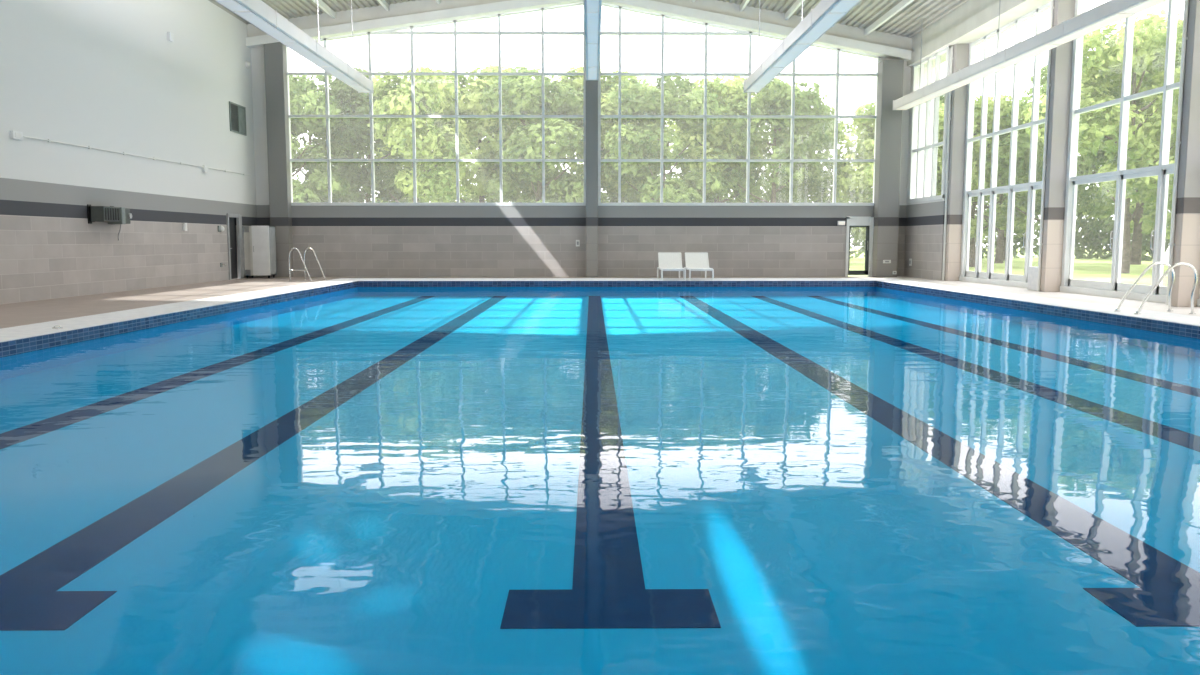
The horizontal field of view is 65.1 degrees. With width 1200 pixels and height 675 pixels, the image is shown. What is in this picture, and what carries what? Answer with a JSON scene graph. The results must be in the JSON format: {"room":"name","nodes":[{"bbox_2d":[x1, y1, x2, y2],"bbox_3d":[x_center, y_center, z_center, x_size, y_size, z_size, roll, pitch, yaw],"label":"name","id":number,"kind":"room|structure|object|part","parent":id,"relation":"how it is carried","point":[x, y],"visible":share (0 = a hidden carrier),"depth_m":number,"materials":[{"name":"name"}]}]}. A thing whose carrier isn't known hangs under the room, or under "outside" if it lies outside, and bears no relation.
{"room":"indoor swimming pool","nodes":[
{"label":"indoor swimming pool","id":0,"kind":"room"},
{"bbox_2d":[0,0,258,303],"bbox_3d":[-12.485,-4.645,15.451,0.300,9.186,37.900,0,6,0],"label":"wall","id":1,"kind":"structure","parent":0,"point":[101,74],"depth_m":24.32,"materials":[{"name":"white paint"}]},
{"bbox_2d":[10,130,22,139],"bbox_3d":[-12.328,-4.271,19.863,0.088,0.170,0.340,0,6,0],"label":"junction box","id":2,"kind":"object","parent":1,"relation":"attached to","point":[16,135],"visible":1,"depth_m":19.80,"materials":[{"name":"white plastic"}]},
{"bbox_2d":[87,204,131,240],"bbox_3d":[-12.171,-2.856,23.453,0.460,0.868,1.490,0,6,0],"label":"wall heater","id":3,"kind":"object","parent":1,"relation":"attached to","point":[109,214],"visible":1,"depth_m":22.95,"materials":[{"name":"grey metal"}]},
{"bbox_2d":[105,208,119,219],"bbox_3d":[-11.973,-3.028,23.080,0.020,0.290,0.660,0,6,0],"label":"grille","id":4,"kind":"object","parent":3,"relation":"attached to","point":[110,213],"depth_m":23.09,"materials":[{"name":"black metal"}]},
{"bbox_3d":[-12.133,-3.054,23.579,0.380,0.420,0.180,0,6,0],"label":"panel","id":5,"kind":"part","parent":3,"relation":"part of","materials":[{"name":"grey metal"}]},
{"bbox_2d":[23,136,251,175],"bbox_3d":[-12.407,-5.047,26.795,0.045,0.153,13.650,0,6,0],"label":"cable conduit","id":6,"kind":"object","parent":1,"relation":"attached to","point":[47,140],"visible":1,"depth_m":24.38,"materials":[{"name":"white paint"}]},
{"bbox_2d":[167,32,173,41],"bbox_3d":[-12.383,-8.663,27.103,0.108,0.240,0.220,0,6,0],"label":"wall sensor","id":7,"kind":"object","parent":1,"relation":"attached to","point":[170,36],"visible":1,"depth_m":27.01,"materials":[{"name":"white plastic"}]},
{"bbox_2d":[183,223,186,230],"bbox_3d":[-12.402,-3.307,28.105,0.078,0.240,0.160,0,6,0],"label":"box","id":8,"kind":"object","parent":1,"relation":"attached to","point":[184,224],"visible":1,"depth_m":28.04,"materials":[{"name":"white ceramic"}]},
{"bbox_2d":[202,165,207,171],"bbox_3d":[-12.411,-5.307,29.568,0.088,0.200,0.260,0,6,0],"label":"junction box","id":9,"kind":"object","parent":1,"relation":"attached to","point":[204,168],"visible":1,"depth_m":29.48,"materials":[{"name":"white plastic"}]},
{"bbox_2d":[218,226,223,231],"bbox_3d":[-12.394,-3.563,30.793,0.140,0.200,0.320,0,6,0],"label":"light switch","id":10,"kind":"object","parent":1,"relation":"attached to","point":[220,228],"visible":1,"depth_m":30.75,"materials":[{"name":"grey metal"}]},
{"bbox_2d":[226,213,243,279],"bbox_3d":[-12.525,-3.108,32.135,0.180,2.220,1.320,0,6,0],"label":"door","id":11,"kind":"structure","parent":1,"relation":"in","point":[231,225],"depth_m":32.32,"materials":[{"name":"grey metal"}]},
{"bbox_2d":[229,101,246,135],"bbox_3d":[-12.458,-7.523,32.346,0.045,0.980,1.440,0,6,0],"label":"air vent","id":12,"kind":"object","parent":1,"relation":"in","point":[237,113],"visible":1,"depth_m":32.34,"materials":[{"name":"grey metal"}]},
{"bbox_3d":[-12.470,-7.561,32.719,0.016,0.840,0.570,0,6,0],"label":"blank panel","id":13,"kind":"part","parent":12,"relation":"part of","materials":[{"name":"grey metal"}]},
{"bbox_2d":[245,61,250,67],"bbox_3d":[-12.415,-9.639,33.185,0.150,0.237,0.237,0,6,0],"label":"dome camera","id":14,"kind":"object","parent":1,"relation":"attached to","point":[247,64],"visible":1,"depth_m":33.11,"materials":[{"name":"white plastic"}]},
{"bbox_2d":[209,0,968,37],"bbox_3d":[-0.187,-9.909,15.217,24.900,2.594,38.900,0,6,0],"label":"ceiling","id":15,"kind":"structure","parent":0,"point":[907,22],"depth_m":31.99,"materials":[{"name":"metal"}]},
{"bbox_2d":[215,0,373,92],"bbox_3d":[-7.166,-7.884,13.465,0.474,3.760,31.520,0,6,0],"label":"linear light","id":16,"kind":"object","parent":15,"relation":"hanging from","point":[257,13],"visible":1,"depth_m":22.11,"materials":[{"name":"white metal"}]},
{"bbox_3d":[-7.258,-9.156,24.130,0.023,3.408,0.023,0,6,0],"label":"suspension rod","id":17,"kind":"part","parent":16,"relation":"part of","materials":[{"name":"grey plastic"}]},
{"bbox_3d":[-7.287,-9.513,27.612,0.023,3.408,0.023,0,6,0],"label":"suspension rod","id":18,"kind":"part","parent":16,"relation":"part of","materials":[{"name":"grey plastic"}]},
{"bbox_2d":[377,0,388,10],"bbox_3d":[-7.333,-9.736,14.671,0.100,0.200,37.300,0,6,0],"label":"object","id":19,"kind":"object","parent":15,"relation":"attached to","point":[383,3],"depth_m":32.59,"materials":[{"name":"white paint"}]},
{"bbox_2d":[246,0,912,60],"bbox_3d":[-0.682,-11.330,33.363,23.620,2.913,0.400,0,6,0],"label":"roof beam","id":20,"kind":"structure","parent":15,"relation":"attached to","point":[417,12],"depth_m":33.26,"materials":[{"name":"white metal"}]},
{"bbox_2d":[583,0,601,79],"bbox_3d":[-0.091,-8.249,12.281,0.384,4.728,29.120,0,6,0],"label":"linear light","id":21,"kind":"object","parent":15,"relation":"hanging from","point":[592,8],"visible":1,"depth_m":21.20,"materials":[{"name":"white metal"}]},
{"bbox_2d":[587,0,598,79],"bbox_3d":[-0.091,-5.909,12.502,0.230,0.026,28.880,0,6,0],"label":"diffuser","id":22,"kind":"object","parent":21,"relation":"attached to","point":[592,5],"depth_m":21.60,"materials":[{"name":"white plastic"}]},
{"bbox_2d":[740,0,749,10],"bbox_3d":[5.167,-9.759,14.775,0.100,0.200,37.300,0,6,0],"label":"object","id":23,"kind":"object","parent":15,"relation":"attached to","point":[744,3],"depth_m":32.64,"materials":[{"name":"white paint"}]},
{"bbox_2d":[785,0,804,19],"bbox_3d":[6.767,-9.466,14.819,0.100,0.200,37.300,0,6,0],"label":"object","id":24,"kind":"structure","parent":15,"relation":"attached to","point":[796,5],"depth_m":32.08,"materials":[{"name":"white paint"}]},
{"bbox_2d":[744,0,860,92],"bbox_3d":[4.844,-7.911,13.464,0.494,3.814,31.320,0,6,0],"label":"linear light","id":25,"kind":"object","parent":15,"relation":"hanging from","point":[826,13],"visible":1,"depth_m":22.06,"materials":[{"name":"white metal"}]},
{"bbox_3d":[4.721,-9.566,27.810,0.023,3.452,0.023,0,6,0],"label":"suspension rod","id":26,"kind":"part","parent":25,"relation":"part of","materials":[{"name":"grey plastic"}]},
{"bbox_2d":[864,0,913,35],"bbox_3d":[9.617,-8.944,14.897,0.100,0.200,37.300,0,6,0],"label":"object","id":27,"kind":"structure","parent":15,"relation":"attached to","point":[903,3],"depth_m":30.90,"materials":[{"name":"white paint"}]},
{"bbox_2d":[893,0,1167,109],"bbox_3d":[10.723,-7.573,15.510,0.504,2.723,35.220,0,6,0],"label":"linear light","id":28,"kind":"object","parent":15,"relation":"hanging from","point":[1110,12],"visible":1,"depth_m":22.81,"materials":[{"name":"white metal"}]},
{"bbox_3d":[10.590,-9.325,31.001,0.023,2.401,0.023,0,6,0],"label":"suspension rod","id":29,"kind":"part","parent":28,"relation":"part of","materials":[{"name":"grey plastic"}]},
{"bbox_3d":[10.641,-8.712,25.033,0.023,2.401,0.023,0,6,0],"label":"suspension rod","id":30,"kind":"part","parent":28,"relation":"part of","materials":[{"name":"grey plastic"}]},
{"bbox_3d":[-0.552,-9.762,18.094,23.620,2.913,0.400,0,6,0],"label":"roof beam","id":31,"kind":"structure","parent":15,"relation":"attached to","visible":0},
{"bbox_2d":[312,0,335,18],"bbox_3d":[-9.233,-9.473,14.681,0.100,0.200,37.300,0,6,0],"label":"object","id":32,"kind":"structure","parent":31,"relation":"attached to","point":[320,3],"depth_m":32.07,"materials":[{"name":"white paint"}]},
{"bbox_2d":[251,47,934,276],"bbox_3d":[-0.196,-6.630,34.252,24.600,9.295,0.300,0,6,0],"label":"wall","id":33,"kind":"structure","parent":0,"point":[346,241],"depth_m":34.40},
{"bbox_2d":[286,2,585,205],"bbox_3d":[-5.920,-8.447,33.946,10.850,7.312,0.240,0,6,0],"label":"window","id":34,"kind":"structure","parent":33,"relation":"in","point":[395,31],"depth_m":33.92,"materials":[{"name":"white metal"}]},
{"bbox_2d":[598,3,880,205],"bbox_3d":[5.015,-8.452,34.039,10.220,7.303,0.240,0,6,0],"label":"window","id":35,"kind":"structure","parent":33,"relation":"in","point":[662,33],"depth_m":34.04,"materials":[{"name":"white metal"}]},
{"bbox_2d":[837,221,844,224],"bbox_3d":[8.826,-4.182,34.371,0.260,0.160,0.115,0,6,0],"label":"lamp","id":36,"kind":"object","parent":33,"relation":"attached to","point":[838,222],"visible":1,"depth_m":34.32,"materials":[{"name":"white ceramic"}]},
{"bbox_2d":[845,217,873,276],"bbox_3d":[9.525,-3.344,34.582,1.000,2.190,0.280,0,6,0],"label":"door","id":37,"kind":"structure","parent":33,"relation":"in","point":[868,222],"depth_m":34.48,"materials":[{"name":"white metal"}]},
{"bbox_2d":[0,281,1199,674],"bbox_3d":[0.702,-0.024,16.289,17.320,0.680,29.400,0,6,0],"label":"swimming pool","id":38,"kind":"object","parent":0,"point":[358,477],"visible":1,"depth_m":7.05,"materials":[{"name":"liquid"}]},
{"bbox_2d":[0,278,1199,341],"bbox_3d":[0.698,-0.363,16.797,19.160,0.132,32.320,0,6,0],"label":"pool edge","id":39,"kind":"structure","parent":38,"relation":"on","point":[44,328],"depth_m":21.17,"materials":[{"name":"tile"}]},
{"bbox_2d":[52,325,62,328],"bbox_3d":[-8.018,-0.156,13.889,0.140,0.050,0.140,0,6,0],"label":"cap","id":40,"kind":"object","parent":39,"relation":"on","point":[56,326],"visible":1,"depth_m":13.85,"materials":[{"name":"metal"}]},
{"bbox_2d":[657,252,685,279],"bbox_3d":[2.408,-2.428,31.865,0.816,0.897,2.044,0,6,0],"label":"sun lounger","id":41,"kind":"object","parent":39,"relation":"on","point":[668,261],"visible":0.99,"depth_m":32.19,"materials":[{"name":"white plastic"}]},
{"bbox_3d":[2.405,-2.645,32.240,0.804,0.542,0.493,0,6,0],"label":"backrest","id":42,"kind":"part","parent":41,"relation":"part of","materials":[{"name":"white plastic"}]},
{"bbox_2d":[683,252,713,279],"bbox_3d":[3.328,-2.428,31.873,0.816,0.897,2.044,0,6,0],"label":"sun lounger","id":43,"kind":"object","parent":39,"relation":"on","point":[694,261],"visible":0.91,"depth_m":32.17,"materials":[{"name":"white plastic"}]},
{"bbox_3d":[3.325,-2.646,32.248,0.804,0.542,0.493,0,6,0],"label":"backrest","id":44,"kind":"part","parent":43,"relation":"part of","materials":[{"name":"white plastic"}]},
{"bbox_2d":[1114,262,1197,313],"bbox_3d":[10.006,-0.897,16.928,1.110,0.920,0.800,0,6,0],"label":"pool handrail","id":45,"kind":"object","parent":39,"relation":"on","point":[1170,268],"visible":1,"depth_m":16.64,"materials":[{"name":"metal"}]},
{"bbox_3d":[10.005,-0.930,17.250,1.045,0.920,0.088,0,6,0],"label":"rail","id":46,"kind":"part","parent":45,"relation":"part of","materials":[{"name":"metal"}]},
{"bbox_3d":[10.010,-0.863,16.604,1.045,0.920,0.088,0,6,0],"label":"rail","id":47,"kind":"part","parent":45,"relation":"part of","materials":[{"name":"metal"}]},
{"bbox_2d":[0,276,1199,328],"bbox_3d":[-0.184,-0.196,15.862,24.300,0.250,37.600,0,6,0],"label":"floor","id":48,"kind":"structure","parent":0,"point":[39,311],"depth_m":21.74,"materials":[{"name":"tile"}]},
{"bbox_2d":[242,226,276,277],"bbox_3d":[-11.998,-3.013,33.116,0.930,1.830,0.797,0,6,0],"label":"storage cabinet","id":49,"kind":"object","parent":48,"relation":"on","point":[259,242],"visible":1,"depth_m":32.81,"materials":[{"name":"grey plastic"}]},
{"bbox_3d":[-12.326,-3.022,32.864,0.210,1.300,0.010,0,6,0],"label":"shelf panel","id":50,"kind":"part","parent":49,"relation":"part of","materials":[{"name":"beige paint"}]},
{"bbox_3d":[-12.171,-3.026,32.805,0.100,1.720,0.050,0,6,0],"label":"door","id":51,"kind":"part","parent":49,"relation":"part of","materials":[{"name":"beige paint"}]},
{"bbox_3d":[-11.826,-3.029,32.788,0.590,1.730,0.050,0,6,0],"label":"door","id":52,"kind":"part","parent":49,"relation":"part of","materials":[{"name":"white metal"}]},
{"bbox_2d":[264,42,293,276],"bbox_3d":[-11.557,-6.349,33.831,0.670,8.322,0.400,0,6,0],"label":"pillar","id":53,"kind":"structure","parent":48,"relation":"on","point":[275,63],"depth_m":33.64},
{"bbox_2d":[288,247,326,281],"bbox_3d":[-9.604,-2.411,30.885,0.786,1.088,1.383,1,6,5],"label":"pool handrail","id":54,"kind":"object","parent":48,"relation":"on","point":[305,268],"visible":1,"depth_m":30.32,"materials":[{"name":"metal"}]},
{"bbox_3d":[-9.664,-2.350,30.287,0.732,1.086,0.044,0,6,0],"label":"rail","id":55,"kind":"part","parent":54,"relation":"part of","materials":[{"name":"metal"}]},
{"bbox_3d":[-9.555,-2.473,31.482,0.732,1.086,0.044,0,6,0],"label":"rail","id":56,"kind":"part","parent":54,"relation":"part of","materials":[{"name":"metal"}]},
{"bbox_2d":[586,80,597,276],"bbox_3d":[-0.294,-7.114,33.950,0.440,9.820,0.700,0,6,0],"label":"pillar","id":57,"kind":"structure","parent":48,"relation":"on","point":[591,85],"depth_m":33.74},
{"bbox_2d":[872,60,903,276],"bbox_3d":[10.383,-6.037,33.951,0.750,7.676,0.600,0,6,0],"label":"pillar","id":58,"kind":"structure","parent":48,"relation":"on","point":[890,72],"depth_m":33.70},
{"bbox_2d":[942,44,968,280],"bbox_3d":[11.530,-5.620,30.455,0.535,7.560,0.300,0,6,0],"label":"pillar","id":59,"kind":"structure","parent":48,"relation":"on","point":[957,114],"depth_m":30.38,"materials":[{"name":"white paint"}]},
{"bbox_2d":[1027,267,1037,290],"bbox_3d":[11.619,-1.549,24.781,0.340,0.620,0.780,0,6,0],"label":"trim","id":60,"kind":"structure","parent":48,"relation":"on","point":[1032,271],"depth_m":24.88,"materials":[{"name":"stone"}]},
{"bbox_2d":[1037,0,1074,291],"bbox_3d":[11.587,-4.944,23.869,0.535,7.560,0.300,0,6,0],"label":"pillar","id":61,"kind":"structure","parent":48,"relation":"on","point":[1059,71],"depth_m":23.81,"materials":[{"name":"white paint"}]},
{"bbox_2d":[960,280,1199,306],"bbox_3d":[12.032,-0.037,14.022,0.300,0.310,33.700,0,6,0],"label":"trim","id":62,"kind":"structure","parent":48,"relation":"on","point":[960,280],"depth_m":22.82,"materials":[{"name":"white paint"}]},
{"bbox_2d":[959,2,1050,286],"bbox_3d":[11.861,-5.297,27.163,0.210,7.530,6.320,0,6,0],"label":"window","id":63,"kind":"structure","parent":62,"relation":"on","point":[1008,278],"depth_m":28.06,"materials":[{"name":"white metal"}]},
{"bbox_3d":[11.879,-3.252,29.916,0.070,2.640,0.880,0,6,0],"label":"door","id":64,"kind":"part","parent":63,"relation":"part of","materials":[{"name":"clear glass"}]},
{"bbox_3d":[11.887,-3.156,28.981,0.070,2.640,0.800,0,6,0],"label":"door","id":65,"kind":"part","parent":63,"relation":"part of","materials":[{"name":"clear glass"}]},
{"bbox_3d":[11.896,-3.046,27.912,0.070,2.640,1.150,0,6,0],"label":"door","id":66,"kind":"part","parent":63,"relation":"part of","materials":[{"name":"clear glass"}]},
{"bbox_3d":[11.907,-2.919,26.669,0.070,2.640,1.150,0,6,0],"label":"door","id":67,"kind":"part","parent":63,"relation":"part of","materials":[{"name":"clear glass"}]},
{"bbox_2d":[1060,0,1179,301],"bbox_3d":[11.912,-4.678,21.135,0.210,7.530,5.200,0,6,0],"label":"window","id":68,"kind":"structure","parent":62,"relation":"on","point":[1114,288],"depth_m":21.43,"materials":[{"name":"white metal"}]},
{"bbox_3d":[11.873,-2.265,21.815,0.081,0.550,0.060,0,6,0],"label":"door handle","id":69,"kind":"part","parent":68,"relation":"part of","materials":[{"name":"metal"}]},
{"bbox_3d":[11.887,-2.101,20.223,0.081,0.550,0.060,0,6,0],"label":"door handle","id":70,"kind":"part","parent":68,"relation":"part of","materials":[{"name":"metal"}]},
{"bbox_3d":[11.968,-2.183,19.502,0.070,2.640,1.060,0,6,0],"label":"door","id":71,"kind":"part","parent":68,"relation":"part of","materials":[{"name":"clear glass"}]},
{"bbox_2d":[1197,288,1199,305],"bbox_3d":[11.961,-4.096,15.465,0.210,7.530,5.600,0,6,0],"label":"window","id":72,"kind":"structure","parent":62,"relation":"on","point":[1198,300],"depth_m":18.60,"materials":[{"name":"white metal"}]},
{"bbox_2d":[1166,0,1199,306],"bbox_3d":[11.634,-4.382,18.398,0.535,7.560,0.300,0,6,0],"label":"pillar","id":73,"kind":"structure","parent":48,"relation":"on","point":[1184,246],"depth_m":18.44,"materials":[{"name":"white paint"}]},
{"bbox_2d":[904,66,944,280],"bbox_3d":[11.371,-5.694,32.451,0.300,7.800,3.670,0,6,0],"label":"wall","id":74,"kind":"structure","parent":0,"point":[924,233],"depth_m":32.61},
{"bbox_2d":[908,46,952,202],"bbox_3d":[11.267,-7.137,32.166,0.210,4.890,3.340,0,6,0],"label":"window","id":75,"kind":"structure","parent":74,"relation":"in","point":[915,141],"depth_m":32.36,"materials":[{"name":"clear glass"}]},
{"bbox_2d":[907,0,1050,66],"bbox_3d":[11.740,-8.363,15.126,1.050,1.050,37.600,0,6,0],"label":"trim","id":76,"kind":"structure","parent":74,"relation":"attached to","point":[973,20],"depth_m":28.70,"materials":[{"name":"beige paint"}]},
{"label":"outside","id":77,"kind":"structure","parent":0,"visible":0},
{"bbox_2d":[848,248,1167,286],"bbox_3d":[9.446,-5.045,64.907,260.000,0.380,250.000,0,6,0],"label":"ground","id":78,"kind":"structure","parent":77,"point":[1093,269],"depth_m":48.80,"materials":[{"name":"green plant"}]},
{"bbox_2d":[290,119,307,147],"bbox_3d":[-22.396,-10.569,58.657,6.751,12.220,7.779,2,6,21],"label":"leafy tree","id":79,"kind":"object","parent":78,"relation":"on","point":[294,127],"visible":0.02,"depth_m":59.13,"materials":[{"name":"green plant"}]},
{"bbox_2d":[289,76,350,202],"bbox_3d":[-18.456,-9.961,55.391,6.737,11.655,6.805,2,6,19],"label":"leafy tree","id":80,"kind":"object","parent":78,"relation":"on","point":[305,193],"visible":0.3,"depth_m":55.29,"materials":[{"name":"green plant"}]},
{"bbox_2d":[291,78,366,189],"bbox_3d":[-21.519,-12.203,69.568,8.046,13.262,8.092,1,6,13],"label":"leafy tree","id":81,"kind":"object","parent":78,"relation":"on","point":[310,143],"visible":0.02,"depth_m":66.48,"materials":[{"name":"green plant"}]},
{"bbox_2d":[296,67,411,202],"bbox_3d":[-15.213,-10.767,59.648,7.575,12.417,6.770,3,7,30],"label":"leafy tree","id":82,"kind":"object","parent":78,"relation":"on","point":[353,136],"visible":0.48,"depth_m":58.30,"materials":[{"name":"green plant"}]},
{"bbox_2d":[367,65,482,202],"bbox_3d":[-10.368,-10.215,55.862,6.673,12.075,7.271,3,7,30],"label":"leafy tree","id":83,"kind":"object","parent":78,"relation":"on","point":[432,96],"visible":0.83,"depth_m":54.32,"materials":[{"name":"green plant"}]},
{"bbox_2d":[374,118,477,202],"bbox_3d":[-12.992,-12.347,70.882,9.490,13.282,7.683,1,6,13],"label":"leafy tree","id":84,"kind":"object","parent":78,"relation":"on","point":[378,155],"visible":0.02,"depth_m":70.27,"materials":[{"name":"green plant"}]},
{"bbox_2d":[437,64,536,202],"bbox_3d":[-6.940,-11.201,60.672,8.420,13.081,7.952,3,7,27],"label":"leafy tree","id":85,"kind":"object","parent":78,"relation":"on","point":[477,129],"visible":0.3,"depth_m":58.72,"materials":[{"name":"green plant"}]},
{"bbox_2d":[483,113,560,202],"bbox_3d":[-5.042,-12.309,70.609,7.890,13.262,7.919,0,6,-4],"label":"leafy tree","id":86,"kind":"object","parent":78,"relation":"on","point":[525,200],"visible":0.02,"depth_m":68.65,"materials":[{"name":"green plant"}]},
{"bbox_2d":[479,66,609,202],"bbox_3d":[-3.146,-10.455,57.336,7.473,12.258,7.712,5,8,42],"label":"leafy tree","id":87,"kind":"object","parent":78,"relation":"on","point":[526,91],"visible":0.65,"depth_m":55.19,"materials":[{"name":"green plant"}]},
{"bbox_2d":[570,122,651,202],"bbox_3d":[1.602,-12.173,70.531,7.921,13.008,7.078,0,6,-4],"label":"leafy tree","id":88,"kind":"object","parent":78,"relation":"on","point":[611,199],"visible":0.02,"depth_m":68.80,"materials":[{"name":"green plant"}]},
{"bbox_2d":[555,66,672,202],"bbox_3d":[0.654,-11.246,61.594,7.669,12.980,9.265,-2,6,-22],"label":"leafy tree","id":89,"kind":"object","parent":78,"relation":"on","point":[607,108],"visible":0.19,"depth_m":59.80,"materials":[{"name":"green plant"}]},
{"bbox_2d":[601,71,729,202],"bbox_3d":[3.867,-10.024,55.525,7.068,11.755,7.014,3,7,26],"label":"leafy tree","id":90,"kind":"object","parent":78,"relation":"on","point":[639,99],"visible":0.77,"depth_m":54.61,"materials":[{"name":"green plant"}]},
{"bbox_2d":[658,76,767,202],"bbox_3d":[7.195,-10.804,60.645,7.730,12.276,6.854,6,8,44],"label":"leafy tree","id":91,"kind":"object","parent":78,"relation":"on","point":[731,91],"visible":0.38,"depth_m":58.64,"materials":[{"name":"green plant"}]},
{"bbox_2d":[667,119,765,202],"bbox_3d":[8.367,-12.528,72.735,7.988,13.262,8.069,-2,6,-15],"label":"leafy tree","id":92,"kind":"object","parent":78,"relation":"on","point":[710,200],"visible":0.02,"depth_m":71.23,"materials":[{"name":"green plant"}]},
{"bbox_2d":[293,174,1171,260],"bbox_3d":[1.929,-5.658,34.776,87.036,7.473,89.289,0,6,0],"label":"undergrowth","id":93,"kind":"object","parent":78,"relation":"on","point":[1095,240],"visible":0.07,"depth_m":74.65,"materials":[{"name":"green plant"}]},
{"bbox_2d":[696,77,846,202],"bbox_3d":[10.781,-10.407,59.139,9.380,11.784,6.991,2,6,16],"label":"leafy tree","id":94,"kind":"object","parent":78,"relation":"on","point":[776,100],"visible":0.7,"depth_m":57.54,"materials":[{"name":"green plant"}]},
{"bbox_2d":[757,119,845,202],"bbox_3d":[13.791,-10.377,65.508,6.282,10.386,8.270,-1,6,-9],"label":"leafy tree","id":95,"kind":"object","parent":78,"relation":"on","point":[819,193],"visible":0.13,"depth_m":63.74,"materials":[{"name":"green plant"}]},
{"bbox_2d":[822,101,875,240],"bbox_3d":[17.277,-9.769,59.195,5.773,10.465,6.455,-2,6,-17],"label":"leafy tree","id":96,"kind":"object","parent":78,"relation":"on","point":[854,182],"visible":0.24,"depth_m":58.67,"materials":[{"name":"green plant"}]},
{"bbox_2d":[859,95,944,186],"bbox_3d":[21.738,-11.152,65.442,7.145,11.983,9.244,-2,6,-22],"label":"leafy tree","id":97,"kind":"object","parent":78,"relation":"on","point":[942,100],"visible":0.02,"depth_m":64.42,"materials":[{"name":"green plant"}]},
{"bbox_2d":[866,103,977,223],"bbox_3d":[16.788,-7.855,49.176,4.960,8.654,5.537,-5,8,-40],"label":"leafy tree","id":98,"kind":"object","parent":78,"relation":"on","point":[941,113],"visible":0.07,"depth_m":48.01,"materials":[{"name":"green plant"}]},
{"bbox_2d":[936,91,1030,266],"bbox_3d":[20.106,-8.502,51.165,5.279,9.559,6.578,-4,7,-37],"label":"leafy tree","id":99,"kind":"object","parent":78,"relation":"on","point":[1005,109],"visible":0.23,"depth_m":49.81,"materials":[{"name":"green plant"}]},
{"bbox_2d":[971,100,1044,262],"bbox_3d":[25.216,-9.823,59.635,6.909,10.485,8.917,-1,6,-10],"label":"leafy tree","id":100,"kind":"object","parent":78,"relation":"on","point":[1022,201],"visible":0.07,"depth_m":59.64,"materials":[{"name":"green plant"}]},
{"bbox_2d":[975,101,1043,260],"bbox_3d":[29.605,-11.081,66.701,7.808,11.572,6.818,-1,6,-7],"label":"leafy tree","id":101,"kind":"object","parent":78,"relation":"on","point":[1022,228],"visible":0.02,"depth_m":67.02,"materials":[{"name":"green plant"}]},
{"bbox_2d":[972,64,1153,221],"bbox_3d":[23.974,-8.959,48.833,8.890,10.985,6.987,1,6,12],"label":"leafy tree","id":102,"kind":"object","parent":78,"relation":"on","point":[1089,169],"visible":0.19,"depth_m":48.42,"materials":[{"name":"green plant"}]},
{"bbox_2d":[1023,14,1182,272],"bbox_3d":[22.915,-8.148,40.833,7.921,11.005,6.406,-4,7,-32],"label":"leafy tree","id":103,"kind":"object","parent":78,"relation":"on","point":[1101,126],"visible":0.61,"depth_m":39.62,"materials":[{"name":"green plant"}]},
{"bbox_2d":[1076,79,1171,264],"bbox_3d":[32.940,-10.843,57.189,8.891,13.081,7.225,4,7,36],"label":"leafy tree","id":104,"kind":"object","parent":78,"relation":"on","point":[1144,220],"visible":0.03,"depth_m":56.63,"materials":[{"name":"green plant"}]},
{"bbox_2d":[1109,9,1182,203],"bbox_3d":[27.867,-9.301,44.920,7.618,12.506,8.671,-2,6,-19],"label":"leafy tree","id":105,"kind":"object","parent":78,"relation":"on","point":[1149,111],"visible":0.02,"depth_m":43.82,"materials":[{"name":"green plant"}]},
{"bbox_2d":[1164,247,1168,275],"bbox_3d":[23.226,-3.294,38.062,0.758,1.620,0.758,0,6,0],"label":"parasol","id":106,"kind":"object","parent":78,"relation":"on","point":[1166,256],"visible":0.09,"depth_m":38.08,"materials":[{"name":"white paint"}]}
]}

